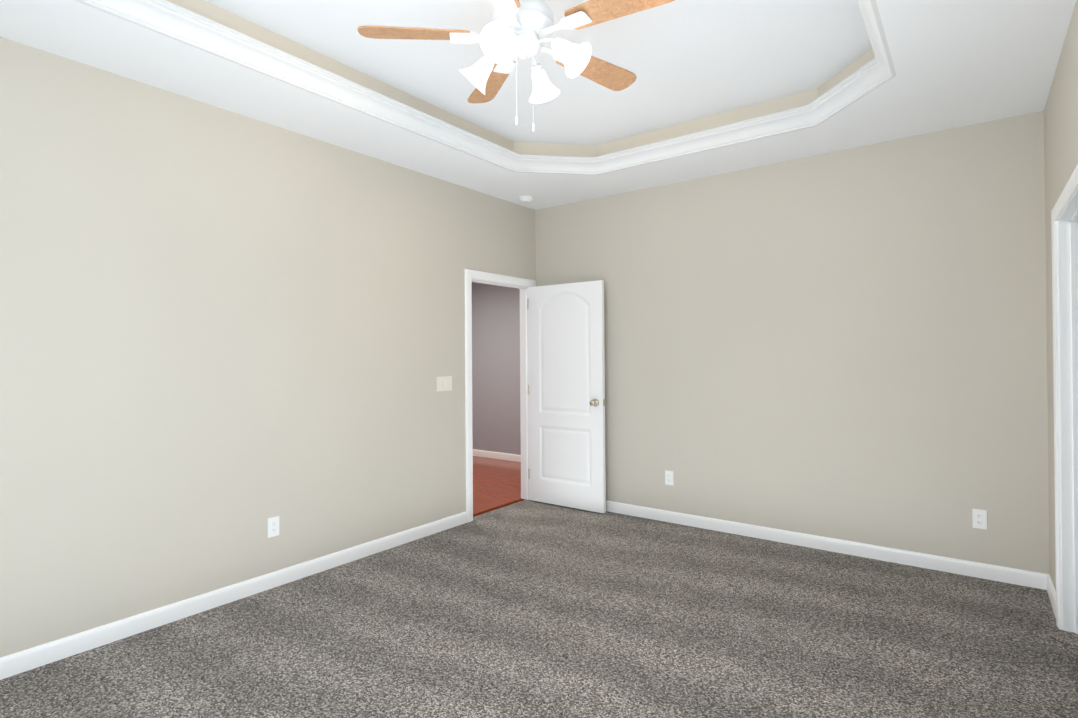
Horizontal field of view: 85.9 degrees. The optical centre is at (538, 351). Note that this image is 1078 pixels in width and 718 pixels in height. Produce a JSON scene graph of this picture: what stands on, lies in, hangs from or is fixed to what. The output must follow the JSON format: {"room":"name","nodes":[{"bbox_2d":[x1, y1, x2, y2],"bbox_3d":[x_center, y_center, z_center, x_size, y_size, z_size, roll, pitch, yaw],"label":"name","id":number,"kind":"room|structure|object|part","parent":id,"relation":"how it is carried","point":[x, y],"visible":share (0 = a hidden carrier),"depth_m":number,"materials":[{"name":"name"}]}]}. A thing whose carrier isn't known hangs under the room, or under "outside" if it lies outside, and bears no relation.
{"room":"empty bedroom","nodes":[
{"label":"empty bedroom","id":0,"kind":"room"},
{"bbox_2d":[0,37,535,657],"bbox_3d":[-1.185,-0.232,4.064,0.120,3.250,6.740,-1,0,37],"label":"wall","id":1,"kind":"structure","parent":0,"point":[224,335],"depth_m":3.12,"materials":[{"name":"beige paint"}]},
{"bbox_2d":[0,511,466,679],"bbox_3d":[-1.829,1.347,3.068,0.014,0.089,4.135,-1,0,37],"label":"baseboard","id":2,"kind":"structure","parent":1,"relation":"attached to","point":[13,664],"depth_m":3.09,"materials":[{"name":"white wood"}]},
{"bbox_2d":[268,516,278,537],"bbox_3d":[-1.568,1.037,3.425,0.009,0.114,0.070,-1,0,37],"label":"outlet","id":3,"kind":"object","parent":1,"relation":"attached to","point":[273,526],"visible":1,"depth_m":3.42,"materials":[{"name":"white plastic"}]},
{"bbox_2d":[437,376,451,390],"bbox_3d":[-0.739,0.253,4.542,0.012,0.114,0.162,-1,0,37],"label":"switch plate","id":4,"kind":"object","parent":1,"relation":"attached to","point":[444,383],"visible":1,"depth_m":4.54,"materials":[{"name":"beige plastic"}]},
{"bbox_2d":[465,269,535,521],"bbox_3d":[-0.365,0.359,5.149,0.158,2.070,0.950,-1,0,37],"label":"door frame","id":5,"kind":"structure","parent":1,"relation":"attached to","point":[474,274],"depth_m":4.75,"materials":[{"name":"white wood"}]},
{"bbox_2d":[472,278,529,499],"bbox_3d":[-0.365,0.386,5.149,0.120,2.015,0.840,-1,0,37],"label":"trim","id":6,"kind":"structure","parent":1,"relation":"attached to","point":[524,347],"depth_m":5.46,"materials":[{"name":"white wood"}]},
{"bbox_2d":[527,280,605,512],"bbox_3d":[0.229,0.387,5.170,0.800,1.981,0.046,-1,0,37],"label":"door","id":7,"kind":"structure","parent":1,"relation":"in","point":[566,386],"depth_m":5.14,"materials":[{"name":"white wood"}]},
{"bbox_3d":[-0.098,0.347,5.393,0.011,1.678,0.011,-1,0,37],"label":"door hinge","id":8,"kind":"part","parent":7,"relation":"part of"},
{"bbox_2d":[589,399,604,405],"bbox_3d":[0.512,0.437,4.965,0.104,0.066,0.176,-1,0,37],"label":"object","id":9,"kind":"structure","parent":7,"relation":"attached to","point":[594,402],"depth_m":4.93,"materials":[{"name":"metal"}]},
{"bbox_2d":[472,282,520,454],"bbox_3d":[-0.374,0.109,7.543,3.000,2.600,0.100,-1,0,37],"label":"wall","id":10,"kind":"structure","parent":0,"point":[495,368],"depth_m":7.62,"materials":[{"name":"grey paint"}]},
{"bbox_2d":[473,449,520,461],"bbox_3d":[-0.395,1.364,7.486,2.750,0.089,0.014,-1,0,37],"label":"baseboard","id":11,"kind":"structure","parent":10,"relation":"attached to","point":[498,455],"depth_m":7.58,"materials":[{"name":"white wood"}]},
{"bbox_2d":[473,456,524,516],"bbox_3d":[-1.563,1.433,5.952,2.780,0.048,3.870,-1,0,37],"label":"floor","id":12,"kind":"structure","parent":0,"point":[496,483],"depth_m":6.11,"materials":[{"name":"brown wood"}]},
{"bbox_2d":[167,0,874,156],"bbox_3d":[-0.129,-1.530,2.400,2.470,0.330,3.980,-1,0,37],"label":"tray ceiling side","id":13,"kind":"structure","parent":0,"point":[210,11],"depth_m":3.63,"materials":[{"name":"paint"}]},
{"bbox_2d":[74,0,896,174],"bbox_3d":[-0.128,-1.419,2.399,2.470,0.108,3.980,-1,0,37],"label":"crown molding","id":14,"kind":"structure","parent":13,"relation":"attached to","point":[166,18],"depth_m":3.23,"materials":[{"name":"white wood"}]},
{"bbox_2d":[0,0,1075,209],"bbox_3d":[-0.101,-1.530,2.379,3.660,0.330,5.100,-1,0,37],"label":"ceiling","id":15,"kind":"structure","parent":0,"point":[959,63],"depth_m":3.02,"materials":[{"name":"white paint"}]},
{"bbox_2d":[519,196,532,202],"bbox_3d":[-0.115,-1.327,5.075,0.128,0.043,0.128,-1,0,37],"label":"smoke detector","id":16,"kind":"object","parent":15,"relation":"attached to","point":[525,199],"visible":1,"depth_m":5.04,"materials":[{"name":"white plastic"}]},
{"bbox_2d":[204,0,871,145],"bbox_3d":[-0.130,-1.645,2.400,2.570,0.100,4.080,-1,0,37],"label":"ceiling","id":17,"kind":"structure","parent":0,"point":[684,61],"depth_m":3.12,"materials":[{"name":"white paint"}]},
{"bbox_2d":[358,0,674,131],"bbox_3d":[-0.024,-1.252,2.378,1.249,0.687,1.274,-1,0,37],"label":"ceiling fan","id":18,"kind":"object","parent":17,"relation":"hanging from","point":[519,29],"visible":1,"depth_m":2.33,"materials":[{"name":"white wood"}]},
{"bbox_2d":[0,500,1077,717],"bbox_3d":[0.344,1.395,2.043,4.840,0.050,5.100,-1,0,37],"label":"floor carpet","id":19,"kind":"object","parent":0,"point":[528,609],"visible":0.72,"depth_m":2.75,"materials":[{"name":"grey carpet"}]},
{"bbox_2d":[535,111,1049,573],"bbox_3d":[1.521,-0.249,4.424,3.780,3.250,0.120,-1,0,37],"label":"wall","id":20,"kind":"structure","parent":0,"point":[850,344],"depth_m":3.94,"materials":[{"name":"beige paint"}]},
{"bbox_2d":[665,470,672,484],"bbox_3d":[1.054,1.024,4.692,0.070,0.114,0.009,-1,0,37],"label":"outlet","id":21,"kind":"object","parent":20,"relation":"attached to","point":[668,477],"visible":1,"depth_m":4.69,"materials":[{"name":"white plastic"}]},
{"bbox_2d":[606,500,1055,617],"bbox_3d":[1.291,1.332,4.192,3.660,0.089,0.525,-1,0,37],"label":"baseboard","id":22,"kind":"structure","parent":20,"relation":"attached to","point":[1038,580],"depth_m":3.88,"materials":[{"name":"white wood"}]},
{"bbox_2d":[972,509,986,529],"bbox_3d":[2.656,1.011,3.492,0.070,0.114,0.009,-1,0,37],"label":"outlet","id":23,"kind":"object","parent":20,"relation":"attached to","point":[979,518],"visible":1,"depth_m":3.49,"materials":[{"name":"white plastic"}]},
{"bbox_2d":[1044,0,1077,590],"bbox_3d":[1.385,-0.268,1.190,0.120,3.250,5.220,-1,0,37],"label":"wall","id":24,"kind":"structure","parent":0,"point":[1061,134],"depth_m":2.91,"materials":[{"name":"beige paint"}]},
{"bbox_2d":[1051,164,1077,633],"bbox_3d":[2.324,0.323,2.434,0.158,2.070,1.050,-1,0,37],"label":"door frame","id":25,"kind":"structure","parent":24,"relation":"attached to","point":[1070,189],"depth_m":2.84,"materials":[{"name":"white wood"}]}
]}

